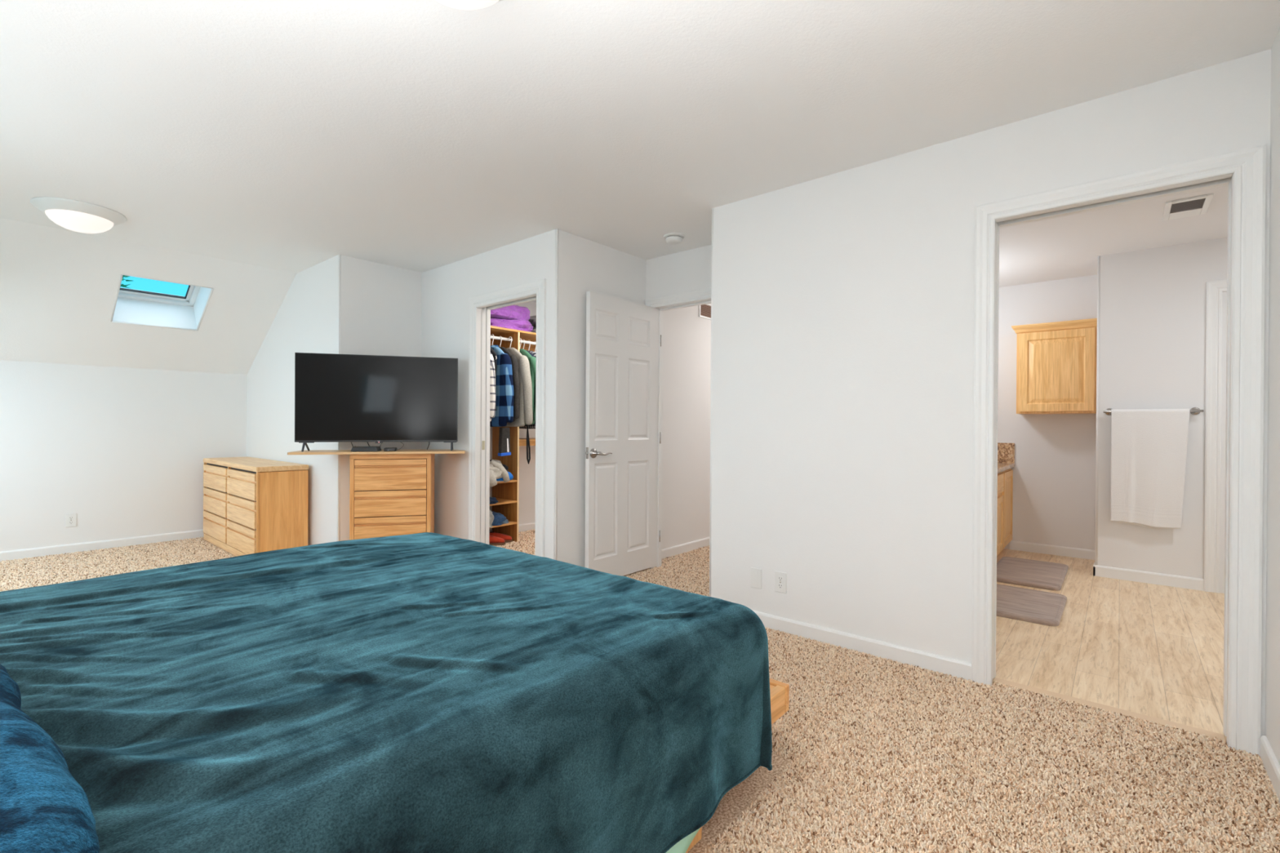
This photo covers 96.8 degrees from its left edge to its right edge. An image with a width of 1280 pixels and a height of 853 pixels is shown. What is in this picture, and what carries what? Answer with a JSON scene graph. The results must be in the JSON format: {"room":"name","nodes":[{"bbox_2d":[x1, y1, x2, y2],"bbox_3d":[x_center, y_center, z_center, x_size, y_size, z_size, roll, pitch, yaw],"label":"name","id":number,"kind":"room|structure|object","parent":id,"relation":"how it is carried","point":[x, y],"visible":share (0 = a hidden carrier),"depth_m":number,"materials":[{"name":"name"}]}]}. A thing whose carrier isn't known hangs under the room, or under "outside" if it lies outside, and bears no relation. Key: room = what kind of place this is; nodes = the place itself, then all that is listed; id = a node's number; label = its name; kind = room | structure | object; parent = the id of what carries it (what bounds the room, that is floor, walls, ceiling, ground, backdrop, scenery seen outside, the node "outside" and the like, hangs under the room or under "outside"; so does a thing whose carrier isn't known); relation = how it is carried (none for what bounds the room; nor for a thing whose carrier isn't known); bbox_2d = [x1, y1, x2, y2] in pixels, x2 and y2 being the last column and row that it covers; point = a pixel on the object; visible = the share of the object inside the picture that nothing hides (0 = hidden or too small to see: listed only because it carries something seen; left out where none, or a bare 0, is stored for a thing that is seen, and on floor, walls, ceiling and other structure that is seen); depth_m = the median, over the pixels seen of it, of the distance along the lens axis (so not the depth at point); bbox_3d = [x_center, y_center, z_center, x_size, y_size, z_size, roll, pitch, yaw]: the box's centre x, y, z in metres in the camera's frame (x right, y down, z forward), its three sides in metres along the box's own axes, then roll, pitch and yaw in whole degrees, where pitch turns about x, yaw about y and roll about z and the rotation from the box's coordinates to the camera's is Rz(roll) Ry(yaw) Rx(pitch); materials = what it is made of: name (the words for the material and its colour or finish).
{"room":"bedroom","nodes":[
{"label":"bedroom","id":0,"kind":"room"},
{"bbox_2d":[0,360,246,551],"bbox_3d":[-5.013,0.277,4.833,0.120,1.622,3.046,0,0,40],"label":"wall","id":1,"kind":"structure","parent":0,"point":[122,450],"depth_m":5.06,"materials":[{"name":"white paint"}]},
{"bbox_2d":[65,513,76,527],"bbox_3d":[-4.890,0.806,4.885,0.008,0.114,0.070,0,0,40],"label":"wall outlet","id":2,"kind":"object","parent":1,"relation":"attached to","point":[70,518],"visible":1,"depth_m":4.88,"materials":[{"name":"white plastic"}]},
{"bbox_2d":[0,529,203,561],"bbox_3d":[-4.967,1.050,4.792,0.014,0.078,2.806,0,0,40],"label":"baseboard","id":3,"kind":"structure","parent":1,"relation":"attached to","point":[57,549],"depth_m":5.00,"materials":[{"name":"white wood"}]},
{"bbox_2d":[0,217,296,374],"bbox_3d":[-4.539,-1.034,4.435,1.667,1.163,3.046,0,0,40],"label":"ceiling","id":4,"kind":"structure","parent":0,"point":[59,287],"depth_m":4.62,"materials":[{"name":"white paint"}]},
{"bbox_2d":[118,275,199,306],"bbox_3d":[-4.101,-1.264,4.789,0.532,0.345,0.642,0,0,40],"label":"window","id":5,"kind":"structure","parent":4,"relation":"attached to","point":[131,287],"depth_m":4.94,"materials":[{"name":"white glass"}]},
{"bbox_2d":[110,273,213,331],"bbox_3d":[-3.966,-1.015,4.721,0.527,0.322,0.590,0,0,40],"label":"trim","id":6,"kind":"structure","parent":4,"relation":"attached to","point":[122,274],"depth_m":4.75,"materials":[{"name":"white paint"}]},
{"bbox_2d":[246,254,355,545],"bbox_3d":[-3.179,-0.122,5.199,2.302,2.440,0.120,0,0,40],"label":"wall","id":7,"kind":"structure","parent":0,"point":[306,320],"depth_m":4.81,"materials":[{"name":"white paint"}]},
{"bbox_2d":[337,254,341,541],"bbox_3d":[-2.341,-0.115,4.426,0.024,2.440,0.024,0,0,40],"label":"trim","id":8,"kind":"structure","parent":7,"relation":"attached to","point":[338,255],"depth_m":4.42,"materials":[{"name":"white paint"}]},
{"bbox_2d":[354,257,422,449],"bbox_3d":[-2.126,-0.114,4.756,0.120,2.440,0.564,0,0,40],"label":"wall","id":9,"kind":"structure","parent":0,"point":[388,299],"depth_m":4.71,"materials":[{"name":"white paint"}]},
{"bbox_2d":[421,232,545,539],"bbox_3d":[-1.320,-0.109,4.523,1.851,2.440,0.120,0,0,40],"label":"wall","id":10,"kind":"structure","parent":0,"point":[446,290],"depth_m":4.54,"materials":[{"name":"white paint"}]},
{"bbox_2d":[475,294,536,544],"bbox_3d":[-0.950,0.073,4.209,0.745,2.082,0.120,0,0,40],"label":"trim","id":11,"kind":"structure","parent":10,"relation":"attached to","point":[483,314],"depth_m":4.44,"materials":[{"name":"white wood"}]},
{"bbox_2d":[467,278,546,556],"bbox_3d":[-0.994,0.053,4.154,0.896,2.122,0.021,0,0,40],"label":"trim","id":12,"kind":"structure","parent":10,"relation":"attached to","point":[538,287],"depth_m":3.97,"materials":[{"name":"white wood"}]},
{"bbox_2d":[488,301,536,529],"bbox_3d":[-1.341,-0.113,5.955,0.120,2.440,2.040,0,0,40],"label":"wall","id":13,"kind":"structure","parent":0,"point":[526,500],"depth_m":6.03,"materials":[{"name":"white paint"}]},
{"bbox_2d":[488,522,534,532],"bbox_3d":[-1.316,1.068,5.892,0.014,0.078,1.900,0,0,40],"label":"baseboard","id":14,"kind":"structure","parent":13,"relation":"attached to","point":[522,527],"depth_m":6.01,"materials":[{"name":"white wood"}]},
{"bbox_2d":[544,228,645,567],"bbox_3d":[-0.267,-0.102,4.242,0.120,2.440,1.052,0,0,40],"label":"wall","id":15,"kind":"structure","parent":0,"point":[584,265],"depth_m":3.90,"materials":[{"name":"white paint"}]},
{"bbox_2d":[553,228,559,559],"bbox_3d":[-0.562,-0.102,3.817,0.024,2.440,0.024,0,0,40],"label":"trim","id":16,"kind":"structure","parent":15,"relation":"attached to","point":[556,228],"depth_m":3.81,"materials":[{"name":"white paint"}]},
{"bbox_2d":[0,0,1279,302],"bbox_3d":[0.703,-1.374,3.620,7.420,0.120,8.570,0,0,40],"label":"ceiling","id":17,"kind":"structure","parent":0,"point":[295,136],"depth_m":2.34,"materials":[{"name":"white paint"}]},
{"bbox_2d":[30,196,126,233],"bbox_3d":[-3.468,-1.274,3.522,0.426,0.130,0.426,0,0,40],"label":"ceiling lamp","id":18,"kind":"object","parent":17,"relation":"attached to","point":[76,215],"visible":1,"depth_m":3.43,"materials":[{"name":"white plastic"}]},
{"bbox_2d":[435,0,502,10],"bbox_3d":[-0.501,-1.250,1.548,0.426,0.130,0.426,0,0,40],"label":"ceiling lamp","id":19,"kind":"object","parent":17,"relation":"attached to","point":[468,5],"visible":1,"depth_m":1.62,"materials":[{"name":"white plastic"}]},
{"bbox_2d":[663,232,684,244],"bbox_3d":[0.236,-1.294,3.936,0.144,0.048,0.144,0,0,40],"label":"smoke detector","id":20,"kind":"object","parent":17,"relation":"attached to","point":[673,238],"visible":1,"depth_m":3.90,"materials":[{"name":"white plastic"}]},
{"bbox_2d":[1162,193,1213,221],"bbox_3d":[3.231,-1.292,3.361,0.196,0.012,0.360,0,0,40],"label":"ceiling vent","id":21,"kind":"object","parent":17,"relation":"in","point":[1198,205],"visible":1,"depth_m":3.35,"materials":[{"name":"white plastic"}]},
{"bbox_2d":[0,531,1279,852],"bbox_3d":[0.120,1.171,4.107,8.907,0.100,8.570,0,0,40],"label":"floor","id":22,"kind":"structure","parent":0,"point":[1155,651],"depth_m":2.63,"materials":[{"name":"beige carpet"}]},
{"bbox_2d":[203,457,308,556],"bbox_3d":[-3.490,0.704,5.107,1.632,0.785,0.380,0,0,41],"label":"dresser","id":23,"kind":"object","parent":22,"relation":"on","point":[251,504],"visible":0.94,"depth_m":4.66,"materials":[{"name":"brown wood"}]},
{"bbox_2d":[349,453,435,540],"bbox_3d":[-1.914,0.655,4.429,0.562,0.905,0.374,0,0,-16],"label":"dresser","id":24,"kind":"object","parent":22,"relation":"on","point":[390,495],"visible":0.67,"depth_m":4.25,"materials":[{"name":"brown wood"}]},
{"bbox_2d":[287,448,465,454],"bbox_3d":[-1.962,0.194,4.347,1.198,0.018,0.361,0,0,-16],"label":"board","id":25,"kind":"object","parent":24,"relation":"on","point":[441,451],"visible":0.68,"depth_m":4.22,"materials":[{"name":"beige wood"}]},
{"bbox_2d":[351,446,381,451],"bbox_3d":[-2.044,0.168,4.246,0.183,0.034,0.168,0,0,-16],"label":"box","id":26,"kind":"object","parent":25,"relation":"on","point":[354,448],"visible":0.98,"depth_m":4.18,"materials":[{"name":"black plastic"}]},
{"bbox_2d":[294,352,457,451],"bbox_3d":[-1.952,-0.172,4.270,1.115,0.713,0.168,0,0,-16],"label":"television","id":27,"kind":"object","parent":25,"relation":"on","point":[339,397],"visible":1,"depth_m":4.22,"materials":[{"name":"black plastic"}]},
{"bbox_2d":[383,447,397,451],"bbox_3d":[-1.877,0.173,4.277,0.083,0.026,0.081,0,0,-16],"label":"box","id":28,"kind":"object","parent":25,"relation":"on","point":[386,449],"visible":1,"depth_m":4.24,"materials":[{"name":"black plastic"}]},
{"bbox_2d":[489,325,536,542],"bbox_3d":[-1.174,0.093,5.741,0.406,2.032,1.850,0,0,40],"label":"organizer","id":29,"kind":"object","parent":22,"relation":"on","point":[507,494],"visible":0.25,"depth_m":5.51,"materials":[{"name":"brown wood"}]},
{"bbox_2d":[488,510,493,528],"bbox_3d":[-1.447,0.828,5.210,0.247,0.189,0.143,0,0,40],"label":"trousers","id":30,"kind":"object","parent":29,"relation":"on","point":[491,516],"visible":0.12,"depth_m":5.18,"materials":[{"name":"grey fabric"}]},
{"bbox_2d":[489,497,497,504],"bbox_3d":[-1.432,0.678,5.254,0.235,0.068,0.220,0,0,40],"label":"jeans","id":31,"kind":"object","parent":29,"relation":"on","point":[492,500],"visible":0.24,"depth_m":5.22,"materials":[{"name":"fabric"}]},
{"bbox_2d":[491,511,506,525],"bbox_3d":[-1.419,0.857,5.343,0.295,0.124,0.268,0,0,40],"label":"jeans","id":32,"kind":"object","parent":29,"relation":"on","point":[499,517],"visible":0.39,"depth_m":5.29,"materials":[{"name":"blue fabric"}]},
{"bbox_2d":[490,335,512,342],"bbox_3d":[-1.467,-0.837,5.233,0.052,0.052,0.692,0,0,40],"label":"closet rod","id":33,"kind":"object","parent":29,"relation":"attached to","point":[491,336],"visible":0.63,"depth_m":5.40,"materials":[{"name":"white plastic"}]},
{"bbox_3d":[-1.328,-0.728,5.398,0.408,0.265,0.009,0,0,40],"label":"hanger","id":34,"kind":"object","parent":33,"relation":"hanging from","visible":0},
{"bbox_2d":[498,346,519,422],"bbox_3d":[-1.331,-0.396,5.399,0.555,0.717,0.073,0,0,39],"label":"jacket","id":35,"kind":"object","parent":34,"relation":"hanging from","point":[513,359],"visible":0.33,"depth_m":5.23,"materials":[{"name":"fabric"}]},
{"bbox_3d":[-1.447,-0.729,5.257,0.408,0.265,0.009,0,0,40],"label":"hanger","id":36,"kind":"object","parent":33,"relation":"hanging from","visible":0},
{"bbox_2d":[490,347,497,410],"bbox_3d":[-1.450,-0.446,5.258,0.386,0.617,0.071,0,0,40],"label":"shirt","id":37,"kind":"object","parent":36,"relation":"hanging from","point":[493,353],"visible":0.13,"depth_m":5.14,"materials":[{"name":"black fabric"}]},
{"bbox_3d":[-1.498,-0.729,5.198,0.408,0.265,0.009,0,0,40],"label":"hanger","id":38,"kind":"object","parent":33,"relation":"hanging from","visible":0},
{"bbox_2d":[489,352,495,421],"bbox_3d":[-1.499,-0.396,5.198,0.554,0.717,0.072,0,0,39],"label":"shirt","id":39,"kind":"object","parent":38,"relation":"hanging from","point":[492,373],"visible":0.22,"depth_m":5.02,"materials":[{"name":"white fabric"}]},
{"bbox_3d":[-1.377,-0.728,5.295,0.408,0.265,0.009,0,0,40],"label":"hanger","id":40,"kind":"object","parent":33,"relation":"hanging from","visible":0},
{"bbox_2d":[489,344,513,426],"bbox_3d":[-1.377,-0.381,5.296,0.574,0.769,0.101,0,0,40],"label":"shirt","id":41,"kind":"object","parent":40,"relation":"hanging from","point":[504,413],"visible":0.48,"depth_m":5.15,"materials":[{"name":"blue fabric"}]},
{"bbox_2d":[497,427,511,456],"bbox_3d":[-1.248,0.140,5.237,0.104,0.262,0.070,0,0,-44],"label":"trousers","id":42,"kind":"object","parent":41,"relation":"hanging from","point":[504,433],"visible":1,"depth_m":5.21,"materials":[{"name":"grey fabric"}]},
{"bbox_2d":[489,497,516,506],"bbox_3d":[-1.473,0.717,5.396,0.402,0.018,0.444,0,0,40],"label":"shelf","id":43,"kind":"object","parent":29,"relation":"attached to","point":[513,501],"depth_m":5.43,"materials":[{"name":"brown wood"}]},
{"bbox_2d":[490,520,516,528],"bbox_3d":[-1.474,0.922,5.397,0.402,0.018,0.444,0,0,40],"label":"shelf","id":44,"kind":"object","parent":29,"relation":"attached to","point":[513,523],"depth_m":5.40,"materials":[{"name":"brown wood"}]},
{"bbox_2d":[502,519,508,524],"bbox_3d":[-1.334,0.894,5.401,0.190,0.044,0.134,0,0,40],"label":"cloth","id":45,"kind":"object","parent":29,"relation":"on","point":[504,522],"visible":0.23,"depth_m":5.35,"materials":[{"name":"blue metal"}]},
{"bbox_2d":[497,479,516,483],"bbox_3d":[-1.472,0.519,5.396,0.402,0.018,0.444,0,0,40],"label":"shelf","id":46,"kind":"object","parent":29,"relation":"attached to","point":[513,481],"depth_m":5.40,"materials":[{"name":"brown wood"}]},
{"bbox_2d":[490,304,533,332],"bbox_3d":[-1.347,-1.068,5.526,0.422,0.301,0.759,0,0,40],"label":"blanket","id":47,"kind":"object","parent":29,"relation":"on","point":[514,317],"visible":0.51,"depth_m":5.42,"materials":[{"name":"purple fabric"}]},
{"bbox_2d":[490,325,536,342],"bbox_3d":[-1.168,-0.913,5.738,0.406,0.020,1.850,0,0,40],"label":"shelf","id":48,"kind":"object","parent":29,"relation":"attached to","point":[496,331],"depth_m":5.51,"materials":[{"name":"brown wood"}]},
{"bbox_2d":[519,437,535,441],"bbox_3d":[-0.995,0.132,5.956,0.402,0.018,0.990,0,0,40],"label":"shelf","id":49,"kind":"object","parent":29,"relation":"attached to","point":[531,439],"depth_m":5.57,"materials":[{"name":"brown wood"}]},
{"bbox_2d":[520,339,536,345],"bbox_3d":[-0.880,-0.835,5.927,0.030,0.030,1.090,0,0,40],"label":"closet rod","id":50,"kind":"object","parent":29,"relation":"attached to","point":[522,341],"visible":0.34,"depth_m":5.64,"materials":[{"name":"white plastic"}]},
{"bbox_3d":[-1.107,-0.728,5.660,0.408,0.265,0.009,0,0,40],"label":"hanger","id":51,"kind":"object","parent":50,"relation":"hanging from","visible":0},
{"bbox_2d":[519,351,536,428],"bbox_3d":[-1.108,-0.365,5.660,0.555,0.777,0.073,0,0,39],"label":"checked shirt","id":52,"kind":"object","parent":51,"relation":"hanging from","point":[531,426],"visible":0.06,"depth_m":5.59,"materials":[{"name":"red fabric"}]},
{"bbox_3d":[-1.392,0.481,5.333,0.311,0.063,0.325,0,0,40],"label":"shirt","id":53,"kind":"object","parent":29,"relation":"on","visible":0},
{"bbox_2d":[496,471,513,480],"bbox_3d":[-1.377,0.447,5.326,0.346,0.110,0.324,0,0,40],"label":"shirt","id":54,"kind":"object","parent":53,"relation":"on","point":[511,477],"visible":0.17,"depth_m":5.28,"materials":[{"name":"fabric"}]},
{"bbox_2d":[489,459,508,471],"bbox_3d":[-1.400,0.394,5.393,0.282,0.164,0.292,0,0,40],"label":"shirt","id":55,"kind":"object","parent":54,"relation":"on","point":[506,468],"visible":0.09,"depth_m":5.36,"materials":[{"name":"fabric"}]},
{"bbox_2d":[489,459,510,487],"bbox_3d":[-1.402,0.415,5.243,0.377,0.253,0.268,0,0,40],"label":"sweater","id":56,"kind":"object","parent":54,"relation":"on","point":[497,470],"visible":0.38,"depth_m":5.17,"materials":[{"name":"beige fabric"}]},
{"bbox_3d":[-0.954,-0.989,5.993,0.372,0.143,0.480,0,0,40],"label":"duffel bag","id":57,"kind":"object","parent":29,"relation":"on","visible":0},
{"bbox_2d":[528,315,536,327],"bbox_3d":[-0.958,-1.106,6.021,0.403,0.110,0.554,0,0,40],"label":"folded blanket","id":58,"kind":"object","parent":57,"relation":"on","point":[532,320],"visible":0.08,"depth_m":5.85,"materials":[{"name":"grey fabric"}]},
{"bbox_2d":[0,528,1279,852],"bbox_3d":[-1.172,1.108,3.645,7.273,0.017,5.951,0,0,40],"label":"carpet","id":59,"kind":"structure","parent":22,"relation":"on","point":[93,564],"depth_m":1.90,"materials":[{"name":"beige carpet"}]},
{"bbox_2d":[488,535,505,545],"bbox_3d":[-1.387,1.050,5.285,0.263,0.092,0.099,0,0,-12],"label":"shoe","id":60,"kind":"object","parent":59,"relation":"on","point":[493,540],"visible":0.48,"depth_m":5.26,"materials":[{"name":"red fabric"}]},
{"bbox_2d":[488,531,512,542],"bbox_3d":[-1.347,1.050,5.409,0.263,0.092,0.099,0,0,-12],"label":"shoe","id":61,"kind":"object","parent":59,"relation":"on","point":[507,538],"visible":0.6,"depth_m":5.38,"materials":[{"name":"red fabric"}]},
{"bbox_2d":[685,678,789,852],"bbox_3d":[-1.039,0.646,1.598,1.998,0.950,2.460,0,0,40],"label":"bed","id":62,"kind":"object","parent":22,"relation":"on","point":[779,691],"visible":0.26,"depth_m":1.85,"materials":[{"name":"brown wood"}]},
{"bbox_2d":[0,532,772,852],"bbox_3d":[-1.010,0.747,1.582,2.029,0.522,2.115,0,0,40],"label":"blanket","id":63,"kind":"object","parent":62,"relation":"on","point":[424,692],"visible":0.98,"depth_m":1.21,"materials":[{"name":"teal fabric"}]},
{"bbox_2d":[0,664,99,852],"bbox_3d":[-1.006,0.436,0.610,1.123,0.210,0.536,0,0,32],"label":"pillow","id":64,"kind":"object","parent":63,"relation":"on","point":[43,808],"visible":1,"depth_m":0.64,"materials":[{"name":"blue fabric"}]},
{"bbox_2d":[666,827,700,852],"bbox_3d":[-0.397,0.890,0.812,0.038,0.445,1.930,0,0,40],"label":"sheet","id":65,"kind":"object","parent":62,"relation":"hanging from","point":[682,846],"visible":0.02,"depth_m":1.41,"materials":[{"name":"green fabric"}]},
{"bbox_2d":[996,468,1013,555],"bbox_3d":[2.586,0.753,4.677,0.575,0.762,1.985,0,0,40],"label":"vanity cabinet","id":66,"kind":"object","parent":22,"relation":"on","point":[1005,478],"visible":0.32,"depth_m":4.87,"materials":[{"name":"brown wood"}]},
{"bbox_2d":[997,442,1014,473],"bbox_3d":[2.586,0.261,4.665,0.586,0.223,2.005,0,0,40],"label":"countertop","id":67,"kind":"structure","parent":66,"relation":"on","point":[1006,451],"depth_m":5.25,"materials":[{"name":"brown stone"}]},
{"bbox_2d":[996,583,1066,626],"bbox_3d":[2.421,1.123,3.634,0.458,0.027,0.720,0,0,40],"label":"bath mat","id":68,"kind":"object","parent":22,"relation":"on","point":[1041,607],"visible":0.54,"depth_m":3.53,"materials":[{"name":"grey fabric"}]},
{"bbox_2d":[996,556,1068,591],"bbox_3d":[3.007,1.124,4.402,0.456,0.027,0.890,0,0,40],"label":"bath mat","id":69,"kind":"object","parent":22,"relation":"on","point":[1048,575],"visible":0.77,"depth_m":4.30,"materials":[{"name":"grey fabric"}]},
{"bbox_2d":[645,244,711,298],"bbox_3d":[0.456,-0.097,4.240,0.987,2.440,0.120,0,0,40],"label":"wall","id":70,"kind":"structure","parent":0,"point":[687,270],"depth_m":4.30,"materials":[{"name":"white paint"}]},
{"bbox_2d":[584,291,661,576],"bbox_3d":[-0.092,0.085,4.208,0.091,2.034,0.799,0,0,40],"label":"door","id":71,"kind":"structure","parent":70,"relation":"in","point":[622,406],"depth_m":4.17,"materials":[{"name":"white wood"}]},
{"bbox_2d":[644,287,711,568],"bbox_3d":[0.397,0.058,4.197,0.941,2.128,0.021,0,0,40],"label":"trim","id":72,"kind":"structure","parent":70,"relation":"attached to","point":[704,293],"depth_m":4.28,"materials":[{"name":"white paint"}]},
{"bbox_2d":[652,298,711,568],"bbox_3d":[0.442,0.090,4.251,0.815,2.065,0.120,0,0,40],"label":"trim","id":73,"kind":"structure","parent":70,"relation":"attached to","point":[662,308],"depth_m":4.51,"materials":[{"name":"white wood"}]},
{"bbox_2d":[662,303,711,549],"bbox_3d":[1.284,-0.098,6.178,0.100,2.440,3.908,0,0,40],"label":"wall","id":74,"kind":"structure","parent":0,"point":[686,335],"depth_m":5.07,"materials":[{"name":"white paint"}]},
{"bbox_2d":[662,537,709,559],"bbox_3d":[1.262,1.083,6.076,0.014,0.078,3.688,0,0,40],"label":"baseboard","id":75,"kind":"structure","parent":74,"relation":"attached to","point":[672,551],"depth_m":5.05,"materials":[{"name":"white wood"}]},
{"bbox_2d":[698,303,711,319],"bbox_3d":[0.712,-1.077,5.405,0.012,0.139,0.524,0,0,40],"label":"air vent","id":76,"kind":"object","parent":74,"relation":"in","point":[704,310],"visible":0.28,"depth_m":5.28,"materials":[{"name":"white metal"}]},
{"bbox_2d":[709,48,1271,737],"bbox_3d":[1.381,-0.087,2.704,2.400,2.440,0.120,0,0,40],"label":"wall","id":77,"kind":"structure","parent":0,"point":[842,389],"depth_m":2.79,"materials":[{"name":"white paint"}]},
{"bbox_2d":[709,208,713,596],"bbox_3d":[0.438,-0.095,3.437,0.024,2.440,0.024,0,0,40],"label":"trim","id":78,"kind":"structure","parent":77,"relation":"attached to","point":[712,208],"depth_m":3.43,"materials":[{"name":"white paint"}]},
{"bbox_2d":[750,567,761,589],"bbox_3d":[0.659,0.862,3.229,0.070,0.114,0.007,0,0,40],"label":"blank plate","id":79,"kind":"object","parent":77,"relation":"attached to","point":[755,573],"visible":1,"depth_m":3.23,"materials":[{"name":"white plastic"}]},
{"bbox_2d":[774,570,786,593],"bbox_3d":[0.775,0.858,3.131,0.070,0.114,0.008,0,0,40],"label":"wall outlet","id":80,"kind":"object","parent":77,"relation":"attached to","point":[780,578],"visible":1,"depth_m":3.13,"materials":[{"name":"white plastic"}]},
{"bbox_2d":[777,583,782,588],"bbox_3d":[0.773,0.878,3.129,0.033,0.025,0.002,0,0,40],"label":"receptacle","id":81,"kind":"object","parent":80,"relation":"attached to","point":[780,585],"depth_m":3.13,"materials":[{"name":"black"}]},
{"bbox_2d":[777,576,782,581],"bbox_3d":[0.773,0.838,3.129,0.033,0.025,0.002,0,0,40],"label":"receptacle","id":82,"kind":"object","parent":80,"relation":"attached to","point":[780,578],"depth_m":3.13,"materials":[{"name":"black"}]},
{"bbox_2d":[751,609,971,681],"bbox_3d":[1.125,1.091,3.207,1.411,0.078,0.590,0,0,40],"label":"baseboard","id":83,"kind":"structure","parent":77,"relation":"attached to","point":[931,661],"depth_m":2.81,"materials":[{"name":"white wood"}]},
{"bbox_2d":[992,677,1226,742],"bbox_3d":[1.854,1.134,2.303,0.724,0.006,0.055,0,0,40],"label":"trim","id":84,"kind":"structure","parent":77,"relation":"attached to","point":[1142,717],"depth_m":2.27,"materials":[{"name":"beige wood"}]},
{"bbox_2d":[971,143,1266,755],"bbox_3d":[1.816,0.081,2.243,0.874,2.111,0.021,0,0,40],"label":"trim","id":85,"kind":"structure","parent":77,"relation":"attached to","point":[1247,166],"depth_m":2.00,"materials":[{"name":"white wood"}]},
{"bbox_2d":[997,275,1097,550],"bbox_3d":[3.619,-0.081,5.184,1.488,2.440,0.120,0,0,40],"label":"wall","id":86,"kind":"structure","parent":0,"point":[1054,470],"depth_m":5.08,"materials":[{"name":"white paint"}]},
{"bbox_2d":[1008,540,1094,559],"bbox_3d":[3.741,1.099,4.992,0.838,0.082,0.012,0,0,40],"label":"baseboard","id":87,"kind":"structure","parent":86,"relation":"attached to","point":[1013,545],"depth_m":5.05,"materials":[{"name":"white wood"}]},
{"bbox_2d":[1011,318,1097,414],"bbox_3d":[3.599,-0.494,4.896,0.637,0.767,0.346,0,0,40],"label":"upper cabinet","id":88,"kind":"object","parent":86,"relation":"attached to","point":[1056,361],"visible":0.84,"depth_m":4.78,"materials":[{"name":"brown wood"}]},
{"bbox_2d":[1095,237,1227,593],"bbox_3d":[4.304,-0.073,3.727,2.042,2.440,0.120,0,0,40],"label":"wall","id":89,"kind":"structure","parent":0,"point":[1153,301],"depth_m":4.11,"materials":[{"name":"white paint"}]},
{"bbox_2d":[1094,255,1100,565],"bbox_3d":[3.499,-0.079,4.341,0.022,2.440,0.022,0,0,40],"label":"trim","id":90,"kind":"structure","parent":89,"relation":"attached to","point":[1098,257],"depth_m":4.33,"materials":[{"name":"white paint"}]},
{"bbox_2d":[1093,562,1204,591],"bbox_3d":[3.736,1.101,4.197,0.606,0.082,0.132,0,0,40],"label":"baseboard","id":91,"kind":"structure","parent":89,"relation":"attached to","point":[1184,582],"depth_m":4.13,"materials":[{"name":"white wood"}]},
{"bbox_2d":[1103,407,1204,415],"bbox_3d":[3.699,-0.110,4.112,0.535,0.054,0.074,0,0,40],"label":"towel bar","id":92,"kind":"object","parent":89,"relation":"attached to","point":[1194,411],"visible":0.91,"depth_m":3.99,"materials":[{"name":"silver metal"}]},
{"bbox_2d":[1110,408,1190,528],"bbox_3d":[3.665,0.305,4.095,0.420,0.861,0.047,0,0,40],"label":"towel","id":93,"kind":"object","parent":92,"relation":"hanging from","point":[1148,446],"visible":1,"depth_m":4.08,"materials":[{"name":"white fabric"}]},
{"bbox_2d":[1204,280,1226,593],"bbox_3d":[4.265,0.073,3.667,0.879,2.148,0.021,0,0,40],"label":"trim","id":94,"kind":"structure","parent":89,"relation":"attached to","point":[1215,289],"depth_m":3.92,"materials":[{"name":"white wood"}]},
{"bbox_2d":[1264,27,1279,764],"bbox_3d":[0.931,-0.084,0.408,0.120,2.440,3.966,0,0,40],"label":"wall","id":95,"kind":"structure","parent":0,"point":[1272,732],"depth_m":1.88,"materials":[{"name":"white paint"}]},
{"bbox_2d":[1259,735,1279,803],"bbox_3d":[0.905,1.097,0.493,0.014,0.078,3.826,0,0,40],"label":"baseboard","id":96,"kind":"structure","parent":95,"relation":"attached to","point":[1270,762],"depth_m":1.83,"materials":[{"name":"white wood"}]},
{"bbox_3d":[-1.169,-0.728,5.525,0.408,0.265,0.009,0,0,40],"label":"hanger","id":97,"kind":"object","parent":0,"visible":0},
{"bbox_2d":[519,348,536,424],"bbox_3d":[-1.156,-0.385,5.544,0.577,0.737,0.132,0,0,40],"label":"jacket","id":98,"kind":"object","parent":97,"relation":"hanging from","point":[532,360],"visible":0.23,"depth_m":5.38,"materials":[{"name":"green fabric"}]},
{"bbox_2d":[526,424,530,464],"bbox_3d":[-1.072,0.172,5.447,0.027,0.380,0.047,0,0,40],"label":"belt","id":99,"kind":"object","parent":98,"relation":"hanging from","point":[528,448],"visible":1,"depth_m":5.44,"materials":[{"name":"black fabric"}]},
{"bbox_3d":[-1.152,-0.728,5.606,0.408,0.265,0.009,0,0,40],"label":"hanger","id":100,"kind":"object","parent":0,"visible":0},
{"bbox_2d":[526,350,535,424],"bbox_3d":[-1.153,-0.385,5.607,0.555,0.737,0.073,0,0,39],"label":"shirt","id":101,"kind":"object","parent":100,"relation":"hanging from","point":[530,353],"visible":0.06,"depth_m":5.49,"materials":[{"name":"green fabric"}]},
{"bbox_3d":[-1.240,-0.728,5.432,0.408,0.265,0.009,0,0,40],"label":"hanger","id":102,"kind":"object","parent":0,"visible":0},
{"bbox_2d":[504,347,533,426],"bbox_3d":[-1.237,-0.375,5.442,0.574,0.757,0.104,0,0,39],"label":"sweater","id":103,"kind":"object","parent":102,"relation":"hanging from","point":[526,414],"visible":0.44,"depth_m":5.28,"materials":[{"name":"beige fabric"}]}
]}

